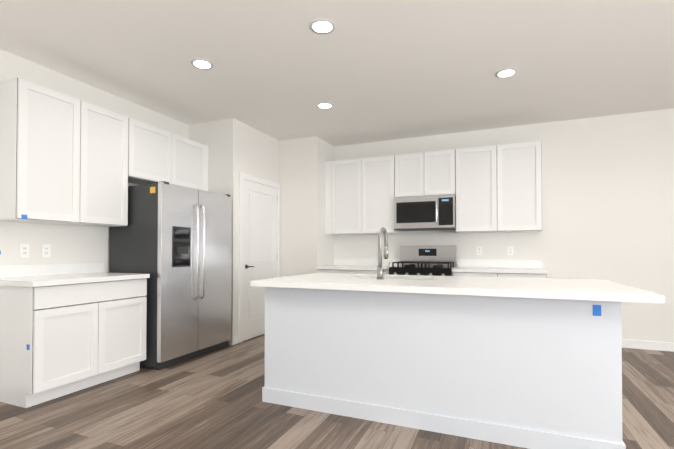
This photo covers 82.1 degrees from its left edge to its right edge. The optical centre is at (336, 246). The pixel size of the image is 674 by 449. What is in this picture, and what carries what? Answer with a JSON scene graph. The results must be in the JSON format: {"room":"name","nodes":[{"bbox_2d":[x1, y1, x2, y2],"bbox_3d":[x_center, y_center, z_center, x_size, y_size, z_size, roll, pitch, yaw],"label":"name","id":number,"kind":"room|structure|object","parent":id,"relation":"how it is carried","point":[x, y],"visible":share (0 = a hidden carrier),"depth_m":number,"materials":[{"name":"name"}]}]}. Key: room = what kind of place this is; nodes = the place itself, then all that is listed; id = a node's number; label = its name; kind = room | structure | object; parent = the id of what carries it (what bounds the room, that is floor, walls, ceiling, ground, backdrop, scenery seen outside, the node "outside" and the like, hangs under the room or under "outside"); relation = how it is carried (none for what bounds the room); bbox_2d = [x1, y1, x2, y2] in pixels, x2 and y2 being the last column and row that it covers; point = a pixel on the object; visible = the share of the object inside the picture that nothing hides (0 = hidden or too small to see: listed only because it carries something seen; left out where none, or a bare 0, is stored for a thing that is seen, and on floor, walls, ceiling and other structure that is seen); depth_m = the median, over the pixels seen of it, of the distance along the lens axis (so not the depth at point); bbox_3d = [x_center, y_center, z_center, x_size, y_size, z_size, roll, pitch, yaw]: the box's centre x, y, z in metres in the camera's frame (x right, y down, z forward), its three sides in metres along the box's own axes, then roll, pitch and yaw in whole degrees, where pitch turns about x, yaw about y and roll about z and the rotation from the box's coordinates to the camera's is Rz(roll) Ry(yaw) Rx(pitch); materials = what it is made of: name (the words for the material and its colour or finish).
{"room":"kitchen","nodes":[
{"label":"kitchen","id":0,"kind":"room"},
{"bbox_2d":[0,49,187,272],"bbox_3d":[-3.044,-0.210,2.471,0.200,2.740,9.154,0,-1,23],"label":"wall","id":1,"kind":"structure","parent":0,"point":[77,244],"depth_m":3.53,"materials":[{"name":"white paint"}]},
{"bbox_2d":[19,244,28,257],"bbox_3d":[-2.610,0.040,3.233,0.008,0.114,0.070,0,-1,23],"label":"electrical outlet","id":2,"kind":"object","parent":1,"relation":"attached to","point":[23,250],"visible":1,"depth_m":3.23,"materials":[{"name":"white plastic"}]},
{"bbox_2d":[0,77,91,224],"bbox_3d":[-2.447,-0.736,3.216,0.330,1.070,0.534,0,-1,23],"label":"upper cabinet","id":3,"kind":"object","parent":1,"relation":"attached to","point":[66,159],"depth_m":3.08,"materials":[{"name":"white wood"}]},
{"bbox_2d":[42,244,50,256],"bbox_3d":[-2.544,0.042,3.390,0.008,0.114,0.070,0,-1,23],"label":"electrical outlet","id":4,"kind":"object","parent":1,"relation":"attached to","point":[46,250],"visible":1,"depth_m":3.39,"materials":[{"name":"white plastic"}]},
{"bbox_2d":[80,104,135,226],"bbox_3d":[-2.276,-0.731,3.624,0.330,1.070,0.595,0,-1,23],"label":"upper cabinet","id":5,"kind":"object","parent":1,"relation":"attached to","point":[113,134],"depth_m":3.62,"materials":[{"name":"white wood"}]},
{"bbox_2d":[136,120,179,184],"bbox_3d":[-2.070,-0.968,4.121,0.330,0.583,0.601,0,-1,23],"label":"upper cabinet","id":6,"kind":"object","parent":1,"relation":"attached to","point":[157,150],"depth_m":4.10,"materials":[{"name":"white wood"}]},
{"bbox_2d":[176,136,207,190],"bbox_3d":[-1.876,-0.962,4.585,0.330,0.583,0.649,0,-1,23],"label":"upper cabinet","id":7,"kind":"object","parent":1,"relation":"attached to","point":[193,173],"depth_m":4.58,"materials":[{"name":"white wood"}]},
{"bbox_2d":[188,118,278,344],"bbox_3d":[-1.375,-0.174,5.294,0.704,2.740,1.055,0,-1,23],"label":"wall","id":8,"kind":"structure","parent":0,"point":[235,147],"depth_m":4.79,"materials":[{"name":"white paint"}]},
{"bbox_2d":[238,172,279,342],"bbox_3d":[-1.002,0.143,5.184,0.063,2.102,0.937,0,-1,23],"label":"pantry door","id":9,"kind":"structure","parent":8,"relation":"in","point":[259,228],"depth_m":5.08,"materials":[{"name":"white wood"}]},
{"bbox_2d":[279,136,333,276],"bbox_3d":[-0.771,-0.166,5.939,1.321,2.740,0.602,0,-1,23],"label":"wall","id":10,"kind":"structure","parent":0,"point":[306,244],"depth_m":5.54,"materials":[{"name":"white paint"}]},
{"bbox_2d":[0,334,673,448],"bbox_3d":[0.832,1.189,0.835,8.600,0.100,9.154,0,-1,23],"label":"floor","id":11,"kind":"structure","parent":0,"point":[211,400],"depth_m":2.62,"materials":[{"name":"brown wood"}]},
{"bbox_2d":[0,251,149,407],"bbox_3d":[-2.238,0.605,3.289,0.645,1.130,0.987,0,-1,23],"label":"base cabinet","id":12,"kind":"object","parent":11,"relation":"on","point":[67,328],"visible":1,"depth_m":3.02,"materials":[{"name":"white wood"}]},
{"bbox_2d":[109,181,231,369],"bbox_3d":[-1.754,0.286,4.246,0.747,1.792,1.046,0,-1,23],"label":"fridge","id":13,"kind":"object","parent":11,"relation":"on","point":[174,241],"visible":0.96,"depth_m":3.87,"materials":[{"name":"grey metal"}]},
{"bbox_2d":[316,258,399,274],"bbox_3d":[0.315,0.690,5.449,1.046,1.015,0.645,0,-1,23],"label":"countertop","id":14,"kind":"structure","parent":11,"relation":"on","point":[354,266],"depth_m":5.36,"materials":[{"name":"white stone"}]},
{"bbox_2d":[389,245,456,275],"bbox_3d":[1.133,0.590,5.059,0.765,1.205,0.729,0,-1,23],"label":"range","id":15,"kind":"object","parent":11,"relation":"on","point":[435,260],"visible":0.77,"depth_m":5.23,"materials":[{"name":"grey metal"}]},
{"bbox_2d":[262,289,630,448],"bbox_3d":[0.656,0.728,2.899,2.254,0.876,0.924,0,-1,23],"label":"kitchen island","id":16,"kind":"object","parent":11,"relation":"on","point":[532,363],"depth_m":2.38,"materials":[{"name":"white"}]},
{"bbox_2d":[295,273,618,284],"bbox_3d":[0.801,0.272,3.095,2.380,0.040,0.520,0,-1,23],"label":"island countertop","id":17,"kind":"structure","parent":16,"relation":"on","point":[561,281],"depth_m":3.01,"materials":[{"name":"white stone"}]},
{"bbox_2d":[251,277,664,303],"bbox_3d":[0.589,0.266,2.588,2.380,0.040,0.580,0,-1,23],"label":"island countertop","id":18,"kind":"structure","parent":16,"relation":"on","point":[545,290],"depth_m":2.33,"materials":[{"name":"white stone"}]},
{"bbox_2d":[376,227,389,278],"bbox_3d":[0.380,0.051,2.997,0.110,0.400,0.219,0,-1,23],"label":"faucet","id":19,"kind":"object","parent":18,"relation":"on","point":[380,269],"visible":1,"depth_m":2.92,"materials":[{"name":"silver metal"}]},
{"bbox_2d":[452,259,548,277],"bbox_3d":[1.982,0.681,4.753,1.033,1.015,0.645,0,-1,23],"label":"countertop","id":20,"kind":"structure","parent":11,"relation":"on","point":[504,268],"depth_m":4.72,"materials":[{"name":"white stone"}]},
{"bbox_2d":[0,0,673,146],"bbox_3d":[0.832,-1.650,0.871,8.600,0.100,9.154,0,-1,23],"label":"ceiling","id":21,"kind":"structure","parent":0,"point":[373,70],"depth_m":3.24,"materials":[{"name":"white paint"}]},
{"bbox_2d":[191,59,212,68],"bbox_3d":[-1.161,-1.566,3.337,0.184,0.006,0.184,0,-1,23],"label":"recessed light","id":22,"kind":"object","parent":21,"relation":"in","point":[201,63],"visible":1,"depth_m":3.33,"materials":[{"name":"white plastic"}]},
{"bbox_2d":[310,19,334,33],"bbox_3d":[-0.104,-1.573,2.779,0.184,0.006,0.184,0,-1,23],"label":"recessed light","id":23,"kind":"object","parent":21,"relation":"in","point":[322,26],"visible":1,"depth_m":2.77,"materials":[{"name":"white plastic"}]},
{"bbox_2d":[317,102,332,108],"bbox_3d":[-0.135,-1.554,4.290,0.184,0.006,0.184,0,-1,23],"label":"recessed light","id":24,"kind":"object","parent":21,"relation":"in","point":[324,105],"visible":1,"depth_m":4.27,"materials":[{"name":"white plastic"}]},
{"bbox_2d":[495,68,516,77],"bbox_3d":[1.532,-1.564,3.506,0.184,0.006,0.184,0,-1,23],"label":"recessed light","id":25,"kind":"object","parent":21,"relation":"in","point":[507,72],"visible":1,"depth_m":3.50,"materials":[{"name":"white plastic"}]},
{"bbox_2d":[334,108,673,342],"bbox_3d":[2.557,-0.178,4.984,8.200,2.740,0.200,0,-1,23],"label":"wall","id":26,"kind":"structure","parent":0,"point":[607,197],"depth_m":4.66,"materials":[{"name":"white paint"}]},
{"bbox_2d":[329,158,368,234],"bbox_3d":[0.225,-0.705,5.675,0.530,1.070,0.330,0,-1,23],"label":"upper cabinet","id":27,"kind":"object","parent":26,"relation":"attached to","point":[346,177],"depth_m":5.54,"materials":[{"name":"white wood"}]},
{"bbox_2d":[365,154,400,234],"bbox_3d":[0.630,-0.707,5.506,0.592,1.070,0.330,0,-1,23],"label":"upper cabinet","id":28,"kind":"object","parent":26,"relation":"attached to","point":[382,173],"depth_m":5.35,"materials":[{"name":"white wood"}]},
{"bbox_2d":[401,152,428,196],"bbox_3d":[1.056,-0.951,5.331,0.458,0.586,0.330,0,-1,23],"label":"upper cabinet","id":29,"kind":"object","parent":26,"relation":"attached to","point":[414,166],"depth_m":5.17,"materials":[{"name":"white wood"}]},
{"bbox_2d":[429,149,456,196],"bbox_3d":[1.367,-0.953,5.201,0.458,0.586,0.330,0,-1,23],"label":"upper cabinet","id":30,"kind":"object","parent":26,"relation":"attached to","point":[442,163],"depth_m":5.03,"materials":[{"name":"white wood"}]},
{"bbox_2d":[394,194,455,230],"bbox_3d":[1.192,-0.438,5.212,0.787,0.435,0.432,0,-1,23],"label":"microwave","id":31,"kind":"object","parent":30,"relation":"attached to","point":[424,213],"visible":1,"depth_m":5.05,"materials":[{"name":"grey metal"}]},
{"bbox_2d":[476,247,481,254],"bbox_3d":[1.889,0.064,5.145,0.070,0.114,0.008,0,-1,23],"label":"electrical outlet","id":32,"kind":"object","parent":26,"relation":"attached to","point":[478,250],"visible":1,"depth_m":5.14,"materials":[{"name":"white plastic"}]},
{"bbox_2d":[456,144,504,232],"bbox_3d":[1.805,-0.713,5.015,0.617,1.070,0.330,0,-1,23],"label":"upper cabinet","id":33,"kind":"object","parent":26,"relation":"attached to","point":[495,188],"depth_m":4.85,"materials":[{"name":"white wood"}]},
{"bbox_2d":[508,246,513,254],"bbox_3d":[2.240,0.062,4.999,0.070,0.114,0.008,0,-1,23],"label":"electrical outlet","id":34,"kind":"object","parent":26,"relation":"attached to","point":[510,250],"visible":1,"depth_m":5.00,"materials":[{"name":"white plastic"}]},
{"bbox_2d":[505,141,541,231],"bbox_3d":[2.233,-0.715,4.836,0.555,1.070,0.330,0,-1,23],"label":"upper cabinet","id":35,"kind":"object","parent":26,"relation":"attached to","point":[523,161],"depth_m":4.66,"materials":[{"name":"white wood"}]},
{"bbox_2d":[622,339,673,351],"bbox_3d":[4.422,1.130,4.073,3.990,0.100,0.014,0,-1,23],"label":"baseboard","id":36,"kind":"structure","parent":26,"relation":"attached to","point":[649,345],"depth_m":4.43,"materials":[{"name":"white"}]}
]}

